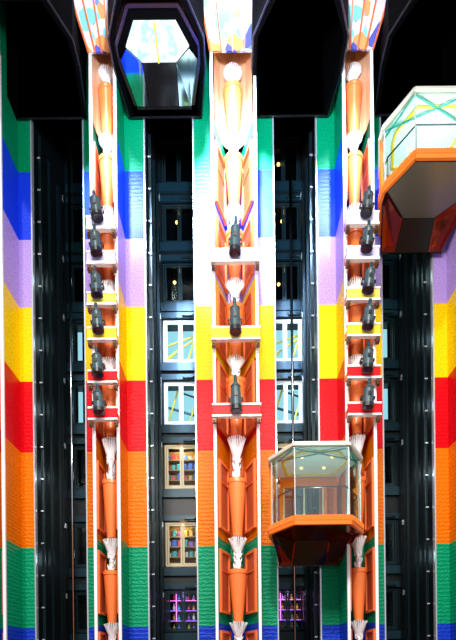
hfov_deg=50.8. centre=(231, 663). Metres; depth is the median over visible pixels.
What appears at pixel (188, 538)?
shelf
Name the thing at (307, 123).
trim
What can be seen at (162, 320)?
trim
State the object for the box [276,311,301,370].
door
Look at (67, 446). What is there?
trim
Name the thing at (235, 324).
spotlight
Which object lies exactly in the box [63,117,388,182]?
trim
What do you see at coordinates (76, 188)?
door
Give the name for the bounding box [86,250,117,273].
light bar
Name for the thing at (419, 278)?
shaft
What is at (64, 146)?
trim
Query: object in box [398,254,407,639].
duct
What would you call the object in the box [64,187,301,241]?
trim
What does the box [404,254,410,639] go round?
rail
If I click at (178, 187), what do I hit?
door
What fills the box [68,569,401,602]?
trim
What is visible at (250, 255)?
light bar
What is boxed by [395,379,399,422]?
trim
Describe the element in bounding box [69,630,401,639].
trim
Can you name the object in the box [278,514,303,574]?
door
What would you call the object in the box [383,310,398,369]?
window frame
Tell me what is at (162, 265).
trim
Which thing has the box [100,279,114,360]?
wall sconce
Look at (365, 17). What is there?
pillar
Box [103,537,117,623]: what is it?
wall sconce
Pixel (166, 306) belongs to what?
door
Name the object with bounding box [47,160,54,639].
rail
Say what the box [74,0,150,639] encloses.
pillar
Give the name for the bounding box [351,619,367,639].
wall sconce
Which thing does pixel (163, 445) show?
trim
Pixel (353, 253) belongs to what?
light bar
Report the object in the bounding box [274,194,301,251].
door
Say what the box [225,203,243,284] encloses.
wall sconce
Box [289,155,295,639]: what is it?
steel pole
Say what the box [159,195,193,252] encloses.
door
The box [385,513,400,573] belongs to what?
window frame
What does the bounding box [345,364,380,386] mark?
light bar
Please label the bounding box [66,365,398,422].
trim
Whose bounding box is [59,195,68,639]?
duct
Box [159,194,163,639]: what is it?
duct
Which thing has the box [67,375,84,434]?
door
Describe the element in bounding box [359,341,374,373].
spotlight
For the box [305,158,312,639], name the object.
rail
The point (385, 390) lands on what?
window
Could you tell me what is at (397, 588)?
trim
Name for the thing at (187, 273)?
trim
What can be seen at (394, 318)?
trim
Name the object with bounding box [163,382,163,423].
trim
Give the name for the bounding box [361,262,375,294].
spotlight
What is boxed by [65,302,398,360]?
trim
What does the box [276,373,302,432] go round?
door
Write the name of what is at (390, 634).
door
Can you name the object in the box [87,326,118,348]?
light bar
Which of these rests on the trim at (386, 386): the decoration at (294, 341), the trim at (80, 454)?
the decoration at (294, 341)
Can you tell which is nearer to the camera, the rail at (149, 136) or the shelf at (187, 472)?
the rail at (149, 136)
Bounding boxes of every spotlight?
[88,223,103,258]
[89,190,104,223]
[89,266,104,299]
[90,302,105,334]
[90,347,105,378]
[91,383,106,415]
[228,215,241,257]
[228,297,241,336]
[229,374,242,413]
[359,185,374,218]
[359,220,374,253]
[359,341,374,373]
[360,298,375,330]
[360,378,375,410]
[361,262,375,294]
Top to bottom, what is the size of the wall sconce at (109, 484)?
3.656 m
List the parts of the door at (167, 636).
frame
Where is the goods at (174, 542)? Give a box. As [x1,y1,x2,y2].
[172,540,176,546]
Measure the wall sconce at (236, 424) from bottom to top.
2.794 m
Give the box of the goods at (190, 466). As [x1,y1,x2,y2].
[188,463,192,469]
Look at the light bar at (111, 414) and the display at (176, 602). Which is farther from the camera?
the display at (176, 602)
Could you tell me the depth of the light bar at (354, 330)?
16.45 m
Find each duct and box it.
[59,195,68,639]
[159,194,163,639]
[300,193,305,639]
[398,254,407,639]
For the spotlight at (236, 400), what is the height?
1.225 m
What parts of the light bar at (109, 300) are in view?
edge rail, edge rail, panel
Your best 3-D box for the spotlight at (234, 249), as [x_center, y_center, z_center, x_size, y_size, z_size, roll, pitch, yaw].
[0.121,-14.435,16.165,0.473,1.233,0.421,-1,0,0]
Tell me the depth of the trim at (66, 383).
22.00 m
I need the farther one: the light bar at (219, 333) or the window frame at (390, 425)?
the window frame at (390, 425)
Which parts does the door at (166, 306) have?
frame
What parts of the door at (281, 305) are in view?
frame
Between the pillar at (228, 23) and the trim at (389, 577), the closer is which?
the pillar at (228, 23)
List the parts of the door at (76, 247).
frame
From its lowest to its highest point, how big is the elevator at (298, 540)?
3.410 m
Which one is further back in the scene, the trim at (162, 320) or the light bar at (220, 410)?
the trim at (162, 320)
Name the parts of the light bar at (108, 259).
panel, edge rail, edge rail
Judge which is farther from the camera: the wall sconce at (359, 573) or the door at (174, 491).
the door at (174, 491)
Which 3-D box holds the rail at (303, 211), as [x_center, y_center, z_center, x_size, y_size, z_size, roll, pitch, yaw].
[3.190,-9.584,20.700,0.100,22.300,0.100,-1,0,0]
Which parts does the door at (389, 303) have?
frame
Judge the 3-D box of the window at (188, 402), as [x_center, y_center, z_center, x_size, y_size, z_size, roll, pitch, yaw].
[-2.313,-11.960,22.775,2.200,1.968,0.050,-1,0,0]
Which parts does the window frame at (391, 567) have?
frame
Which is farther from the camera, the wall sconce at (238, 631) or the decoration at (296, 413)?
the decoration at (296, 413)
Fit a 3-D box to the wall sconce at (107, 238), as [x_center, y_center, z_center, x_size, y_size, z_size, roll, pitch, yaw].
[-4.489,-15.188,17.670,0.639,2.615,0.979,-1,0,0]
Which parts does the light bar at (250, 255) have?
panel, edge rail, edge rail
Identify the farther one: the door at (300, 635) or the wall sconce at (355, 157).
the door at (300, 635)
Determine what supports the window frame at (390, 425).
in the wall
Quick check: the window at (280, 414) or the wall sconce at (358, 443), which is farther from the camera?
the window at (280, 414)
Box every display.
[164,594,196,632]
[279,592,304,631]
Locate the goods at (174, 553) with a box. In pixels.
[172,551,176,556]
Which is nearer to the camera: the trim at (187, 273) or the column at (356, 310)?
the column at (356, 310)
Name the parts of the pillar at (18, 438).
cheek frame, cheek frame, cheek frame, trim, panel, flange panel, edge trim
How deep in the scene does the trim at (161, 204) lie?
22.00 m
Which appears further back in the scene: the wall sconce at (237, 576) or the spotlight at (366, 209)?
the wall sconce at (237, 576)
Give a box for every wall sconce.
[98,64,112,140]
[98,133,113,212]
[100,206,113,285]
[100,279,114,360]
[101,356,115,438]
[102,436,116,538]
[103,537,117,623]
[104,622,118,639]
[223,62,241,138]
[224,130,242,212]
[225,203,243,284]
[226,277,244,360]
[226,355,244,437]
[227,434,245,537]
[228,536,246,621]
[229,621,246,639]
[345,63,361,139]
[346,130,362,209]
[347,202,362,282]
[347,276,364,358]
[348,355,364,436]
[349,433,365,522]
[351,535,366,620]
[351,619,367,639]
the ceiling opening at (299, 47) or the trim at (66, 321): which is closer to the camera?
the ceiling opening at (299, 47)
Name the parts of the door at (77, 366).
frame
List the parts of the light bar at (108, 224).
panel, edge rail, edge rail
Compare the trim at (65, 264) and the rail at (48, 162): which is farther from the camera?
the trim at (65, 264)
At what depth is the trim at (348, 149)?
22.00 m
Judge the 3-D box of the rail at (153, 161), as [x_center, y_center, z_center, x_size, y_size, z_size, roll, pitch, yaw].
[-3.090,-9.518,19.700,0.100,22.300,0.100,-1,0,0]
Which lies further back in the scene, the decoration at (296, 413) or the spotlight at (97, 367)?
the decoration at (296, 413)
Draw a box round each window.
[78,332,82,360]
[78,392,82,422]
[165,331,193,359]
[168,391,194,422]
[276,330,297,358]
[276,390,298,419]
[383,329,386,356]
[384,389,387,418]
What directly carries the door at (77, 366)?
in the wall
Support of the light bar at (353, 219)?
attached to the pillar at (365, 17)
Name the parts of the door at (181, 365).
frame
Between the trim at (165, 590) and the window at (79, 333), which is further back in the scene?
the window at (79, 333)
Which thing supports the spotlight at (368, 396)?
hanging from the light bar at (354, 409)
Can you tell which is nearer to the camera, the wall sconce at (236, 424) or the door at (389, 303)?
the wall sconce at (236, 424)
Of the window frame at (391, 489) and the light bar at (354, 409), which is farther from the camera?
the window frame at (391, 489)
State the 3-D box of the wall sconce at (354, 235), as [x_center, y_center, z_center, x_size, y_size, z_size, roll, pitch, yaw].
[4.490,-15.283,17.670,0.639,2.615,0.979,-1,0,0]
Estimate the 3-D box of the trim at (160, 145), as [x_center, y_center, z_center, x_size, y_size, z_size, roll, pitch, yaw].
[-4.548,-22.847,22.075,2.642,1.828,0.150,-1,0,0]
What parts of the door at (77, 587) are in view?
frame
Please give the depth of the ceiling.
22.15 m
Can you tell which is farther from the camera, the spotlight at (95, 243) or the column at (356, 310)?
the column at (356, 310)
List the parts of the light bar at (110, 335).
panel, edge rail, edge rail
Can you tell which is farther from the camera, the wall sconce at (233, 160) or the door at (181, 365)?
the door at (181, 365)
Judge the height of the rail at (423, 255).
22.300 m
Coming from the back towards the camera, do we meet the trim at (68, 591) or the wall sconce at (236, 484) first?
the trim at (68, 591)
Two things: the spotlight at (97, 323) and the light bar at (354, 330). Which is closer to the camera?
the spotlight at (97, 323)
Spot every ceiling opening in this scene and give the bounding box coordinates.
[0,0,86,119]
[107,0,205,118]
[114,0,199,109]
[251,0,348,117]
[374,0,455,115]
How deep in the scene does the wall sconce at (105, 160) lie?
17.31 m
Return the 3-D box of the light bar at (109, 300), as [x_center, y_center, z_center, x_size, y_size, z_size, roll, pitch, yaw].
[-4.461,-12.451,16.650,1.020,0.620,0.460,-1,0,0]
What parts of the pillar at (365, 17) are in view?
edge trim, flange panel, panel, trim, cheek frame, cheek frame, cheek frame, cheek frame, panel, cheek frame, cheek panel, cheek frame, cheek panel, cheek frame, cheek panel, cheek frame, cheek frame, cheek panel, cheek frame, cheek panel, cheek frame, cheek panel, trim, flange panel, edge trim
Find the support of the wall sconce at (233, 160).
attached to the pillar at (228, 23)
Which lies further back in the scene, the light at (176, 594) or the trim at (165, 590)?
the light at (176, 594)
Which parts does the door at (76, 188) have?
frame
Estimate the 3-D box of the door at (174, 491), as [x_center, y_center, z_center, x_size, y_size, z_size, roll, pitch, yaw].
[-2.282,-8.970,21.940,1.840,2.734,0.320,-1,0,0]
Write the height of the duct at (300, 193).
22.503 m
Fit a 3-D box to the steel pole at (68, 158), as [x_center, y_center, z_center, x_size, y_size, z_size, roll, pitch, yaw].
[-6.530,-9.482,19.600,0.110,22.300,0.107,-1,0,0]
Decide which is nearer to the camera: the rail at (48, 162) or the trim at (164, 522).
the rail at (48, 162)
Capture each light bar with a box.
[86,215,117,238]
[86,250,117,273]
[86,291,117,313]
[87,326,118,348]
[87,369,118,390]
[88,406,119,427]
[210,247,259,270]
[211,326,260,347]
[212,403,260,423]
[344,210,379,233]
[344,245,379,268]
[344,286,380,308]
[345,322,380,344]
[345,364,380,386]
[346,401,381,422]
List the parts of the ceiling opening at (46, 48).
lid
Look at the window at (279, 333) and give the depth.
22.75 m
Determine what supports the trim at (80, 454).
attached to the wall
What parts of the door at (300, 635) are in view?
frame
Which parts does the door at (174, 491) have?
frame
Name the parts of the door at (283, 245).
frame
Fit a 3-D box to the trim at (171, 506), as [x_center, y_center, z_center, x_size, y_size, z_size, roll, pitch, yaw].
[-0.076,-7.287,24.275,21.000,1.458,4.550,-1,0,0]
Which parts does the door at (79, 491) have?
frame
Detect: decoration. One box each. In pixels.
[165,335,193,360]
[168,390,194,421]
[276,335,297,355]
[277,389,298,419]
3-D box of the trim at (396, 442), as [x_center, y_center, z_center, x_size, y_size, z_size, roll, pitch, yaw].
[8.970,-9.158,22.075,2.870,2.034,0.150,-1,0,0]
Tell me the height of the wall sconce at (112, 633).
2.513 m
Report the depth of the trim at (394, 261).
22.00 m
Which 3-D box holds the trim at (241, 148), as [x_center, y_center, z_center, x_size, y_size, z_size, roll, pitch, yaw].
[-0.032,-22.895,22.075,3.192,1.828,0.150,-1,0,0]
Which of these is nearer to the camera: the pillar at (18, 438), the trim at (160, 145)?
the pillar at (18, 438)
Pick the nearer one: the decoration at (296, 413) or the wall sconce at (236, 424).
the wall sconce at (236, 424)
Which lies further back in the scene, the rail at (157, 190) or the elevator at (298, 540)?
the rail at (157, 190)
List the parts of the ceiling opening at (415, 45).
lid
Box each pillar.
[0,1,38,639]
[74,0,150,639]
[192,0,278,639]
[314,0,385,639]
[430,225,455,639]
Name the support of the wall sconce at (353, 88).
attached to the pillar at (365, 17)
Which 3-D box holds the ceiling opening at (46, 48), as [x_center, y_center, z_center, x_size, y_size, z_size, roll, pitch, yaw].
[-6.858,-22.719,16.475,3.210,4.220,3.400,-1,0,0]
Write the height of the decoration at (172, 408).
1.690 m
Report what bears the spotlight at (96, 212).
hanging from the light bar at (108, 224)
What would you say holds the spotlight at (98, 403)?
hanging from the light bar at (111, 414)
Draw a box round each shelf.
[166,452,194,485]
[167,527,195,562]
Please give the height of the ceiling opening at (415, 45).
4.220 m
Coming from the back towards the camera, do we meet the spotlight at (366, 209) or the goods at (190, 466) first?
the goods at (190, 466)
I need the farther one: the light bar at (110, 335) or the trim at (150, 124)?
the trim at (150, 124)
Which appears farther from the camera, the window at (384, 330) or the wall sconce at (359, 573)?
the window at (384, 330)
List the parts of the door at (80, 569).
frame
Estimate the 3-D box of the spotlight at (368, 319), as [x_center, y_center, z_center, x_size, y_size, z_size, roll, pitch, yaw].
[4.613,-11.812,16.178,0.476,0.995,0.417,-1,0,0]
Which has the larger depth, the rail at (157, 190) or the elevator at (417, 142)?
the rail at (157, 190)
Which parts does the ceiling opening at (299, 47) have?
lid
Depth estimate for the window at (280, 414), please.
22.75 m
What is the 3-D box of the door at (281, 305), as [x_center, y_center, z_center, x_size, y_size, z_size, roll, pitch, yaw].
[2.422,-17.419,21.940,1.840,2.573,0.320,-1,0,0]
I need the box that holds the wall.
[69,480,396,633]
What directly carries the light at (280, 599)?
attached to the display at (298, 601)
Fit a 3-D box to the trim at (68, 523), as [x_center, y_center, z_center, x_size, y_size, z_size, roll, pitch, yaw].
[-8.922,-5.407,22.075,3.270,2.057,0.150,-1,0,0]
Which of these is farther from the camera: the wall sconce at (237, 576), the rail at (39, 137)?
the rail at (39, 137)
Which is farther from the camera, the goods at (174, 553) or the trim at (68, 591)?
the goods at (174, 553)
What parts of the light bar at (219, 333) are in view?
edge rail, panel, edge rail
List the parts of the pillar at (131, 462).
edge trim, flange panel, trim, panel, cheek frame, cheek panel, cheek panel, cheek frame, cheek panel, cheek frame, cheek panel, cheek frame, cheek panel, cheek frame, cheek panel, cheek frame, cheek frame, cheek frame, trim, cheek frame, panel, flange panel, edge trim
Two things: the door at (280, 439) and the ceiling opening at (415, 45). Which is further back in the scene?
the door at (280, 439)
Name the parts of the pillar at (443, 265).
edge trim, flange panel, panel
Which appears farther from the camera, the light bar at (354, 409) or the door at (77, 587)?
the door at (77, 587)
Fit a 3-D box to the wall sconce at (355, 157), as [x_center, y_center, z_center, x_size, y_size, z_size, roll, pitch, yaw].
[4.463,-17.905,17.670,0.639,2.538,0.979,-1,0,0]
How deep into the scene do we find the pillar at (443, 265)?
18.26 m
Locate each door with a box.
[65,137,82,194]
[65,196,82,253]
[66,256,83,312]
[67,313,84,372]
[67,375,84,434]
[68,438,85,498]
[69,516,86,576]
[70,585,86,639]
[158,136,192,193]
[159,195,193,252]
[160,255,193,311]
[161,312,194,371]
[162,374,194,433]
[162,437,195,497]
[163,515,196,575]
[164,583,197,639]
[274,135,301,192]
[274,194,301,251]
[275,253,300,310]
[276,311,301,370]
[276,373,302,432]
[277,436,302,496]
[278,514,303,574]
[278,582,304,639]
[382,254,397,309]
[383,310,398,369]
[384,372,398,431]
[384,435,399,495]
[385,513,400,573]
[386,581,401,638]
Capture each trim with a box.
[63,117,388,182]
[64,146,68,186]
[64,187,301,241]
[64,205,65,245]
[65,246,397,301]
[65,264,66,305]
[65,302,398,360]
[66,321,66,364]
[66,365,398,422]
[66,383,67,426]
[67,423,399,482]
[67,446,68,490]
[67,487,400,546]
[68,523,69,568]
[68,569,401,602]
[68,591,69,632]
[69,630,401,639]
[111,145,161,182]
[145,119,160,639]
[161,204,161,241]
[162,265,162,302]
[162,320,163,361]
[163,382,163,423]
[163,445,164,488]
[164,522,165,566]
[165,590,166,631]
[223,145,243,153]
[300,144,349,180]
[301,117,319,639]
[393,261,398,301]
[394,318,398,359]
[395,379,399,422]
[395,442,400,486]
[396,520,400,564]
[397,588,401,629]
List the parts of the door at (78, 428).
frame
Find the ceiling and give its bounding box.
[63,53,389,120]
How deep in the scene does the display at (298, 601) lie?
22.70 m
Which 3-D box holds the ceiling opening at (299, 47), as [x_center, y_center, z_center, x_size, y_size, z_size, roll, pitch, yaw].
[2.261,-22.815,16.475,3.210,4.220,3.400,-1,0,0]
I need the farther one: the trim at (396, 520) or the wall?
the wall
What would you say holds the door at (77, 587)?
in the wall
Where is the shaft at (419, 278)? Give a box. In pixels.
[398,254,433,639]
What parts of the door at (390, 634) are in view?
frame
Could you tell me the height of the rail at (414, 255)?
22.300 m
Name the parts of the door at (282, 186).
frame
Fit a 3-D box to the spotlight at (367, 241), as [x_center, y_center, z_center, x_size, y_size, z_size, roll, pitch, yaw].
[4.577,-14.450,16.179,0.479,0.995,0.421,-1,0,0]
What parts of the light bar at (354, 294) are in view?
panel, edge rail, edge rail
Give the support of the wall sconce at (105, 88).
attached to the pillar at (131, 462)
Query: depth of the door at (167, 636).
22.00 m
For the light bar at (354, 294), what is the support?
attached to the pillar at (365, 17)
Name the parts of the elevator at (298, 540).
post, post, ceiling panel, ceiling frame, ceiling rod, handrail, floor plate, post, post, post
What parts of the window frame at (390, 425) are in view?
frame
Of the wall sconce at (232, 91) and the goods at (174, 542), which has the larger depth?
the goods at (174, 542)
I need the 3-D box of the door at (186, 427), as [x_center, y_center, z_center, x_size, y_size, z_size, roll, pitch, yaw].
[-2.312,-11.880,21.940,1.840,2.688,0.320,-1,0,0]
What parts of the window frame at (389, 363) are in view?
frame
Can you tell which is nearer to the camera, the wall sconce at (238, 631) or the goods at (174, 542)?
the wall sconce at (238, 631)
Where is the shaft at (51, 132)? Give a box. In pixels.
[33,120,63,639]
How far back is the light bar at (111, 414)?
16.45 m
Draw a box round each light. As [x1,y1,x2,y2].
[176,594,196,620]
[279,593,300,619]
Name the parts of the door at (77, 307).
frame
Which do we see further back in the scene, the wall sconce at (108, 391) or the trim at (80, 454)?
the trim at (80, 454)
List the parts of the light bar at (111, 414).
panel, edge rail, edge rail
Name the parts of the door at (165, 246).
frame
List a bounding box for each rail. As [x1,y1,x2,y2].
[37,135,45,639]
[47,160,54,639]
[56,185,63,639]
[148,134,155,639]
[152,159,159,639]
[156,184,162,639]
[302,182,308,639]
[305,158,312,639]
[309,132,317,639]
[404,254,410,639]
[413,254,419,639]
[422,254,429,639]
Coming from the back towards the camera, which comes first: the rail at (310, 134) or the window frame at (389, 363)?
the window frame at (389, 363)
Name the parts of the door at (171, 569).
frame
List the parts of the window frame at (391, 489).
frame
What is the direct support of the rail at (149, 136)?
on the floor
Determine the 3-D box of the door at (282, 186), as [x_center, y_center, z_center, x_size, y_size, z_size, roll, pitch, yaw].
[2.365,-22.850,21.940,1.840,2.528,0.320,-1,0,0]
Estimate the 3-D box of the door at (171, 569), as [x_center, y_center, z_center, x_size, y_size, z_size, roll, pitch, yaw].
[-2.244,-5.407,21.940,1.840,2.757,0.320,-1,0,0]
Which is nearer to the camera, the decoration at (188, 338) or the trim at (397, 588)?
the trim at (397, 588)
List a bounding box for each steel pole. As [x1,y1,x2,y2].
[67,157,74,639]
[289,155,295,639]
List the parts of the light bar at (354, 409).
panel, edge rail, edge rail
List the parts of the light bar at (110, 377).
panel, edge rail, edge rail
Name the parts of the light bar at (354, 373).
edge rail, edge rail, panel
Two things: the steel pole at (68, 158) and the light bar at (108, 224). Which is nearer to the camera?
the light bar at (108, 224)
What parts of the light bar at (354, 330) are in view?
panel, edge rail, edge rail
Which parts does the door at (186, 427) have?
frame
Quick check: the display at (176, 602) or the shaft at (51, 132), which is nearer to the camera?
the shaft at (51, 132)
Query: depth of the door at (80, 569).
21.90 m
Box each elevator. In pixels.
[268,441,363,566]
[378,86,455,253]
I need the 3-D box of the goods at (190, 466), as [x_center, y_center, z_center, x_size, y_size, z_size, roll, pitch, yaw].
[-1.926,-9.208,22.510,0.176,0.318,0.220,-1,0,0]
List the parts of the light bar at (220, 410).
edge rail, edge rail, panel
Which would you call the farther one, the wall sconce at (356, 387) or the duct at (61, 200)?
the duct at (61, 200)
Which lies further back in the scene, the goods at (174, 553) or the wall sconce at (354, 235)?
the goods at (174, 553)
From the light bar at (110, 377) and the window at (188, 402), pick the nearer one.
the light bar at (110, 377)
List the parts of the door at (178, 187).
frame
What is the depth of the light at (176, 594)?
22.32 m
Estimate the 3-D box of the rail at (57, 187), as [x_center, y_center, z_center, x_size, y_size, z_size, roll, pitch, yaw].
[-7.390,-9.473,20.700,0.100,22.300,0.100,-1,0,0]
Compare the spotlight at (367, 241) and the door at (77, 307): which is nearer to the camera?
the spotlight at (367, 241)
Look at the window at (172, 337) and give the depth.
22.75 m
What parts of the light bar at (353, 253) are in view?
panel, edge rail, edge rail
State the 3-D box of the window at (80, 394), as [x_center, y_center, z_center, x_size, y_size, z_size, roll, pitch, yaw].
[-7.155,-11.910,22.775,0.200,1.968,0.050,-1,0,0]
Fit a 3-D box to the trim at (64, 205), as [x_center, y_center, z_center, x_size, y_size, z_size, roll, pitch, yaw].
[-9.076,-20.096,22.075,3.270,1.828,0.150,-1,0,0]
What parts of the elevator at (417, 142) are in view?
post, ceiling rod, ceiling panel, handrail, floor plate, ceiling frame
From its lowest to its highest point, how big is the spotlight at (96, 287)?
0.990 m
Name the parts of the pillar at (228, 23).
edge trim, flange panel, trim, cheek frame, cheek panel, cheek frame, cheek panel, cheek frame, cheek panel, cheek frame, cheek panel, cheek frame, cheek panel, cheek frame, cheek panel, cheek frame, cheek panel, cheek panel, cheek frame, cheek panel, cheek frame, cheek panel, cheek frame, cheek panel, cheek frame, cheek panel, cheek frame, cheek panel, cheek frame, cheek panel, cheek frame, trim, flange panel, edge trim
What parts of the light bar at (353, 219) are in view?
panel, edge rail, edge rail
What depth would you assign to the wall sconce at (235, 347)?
17.35 m

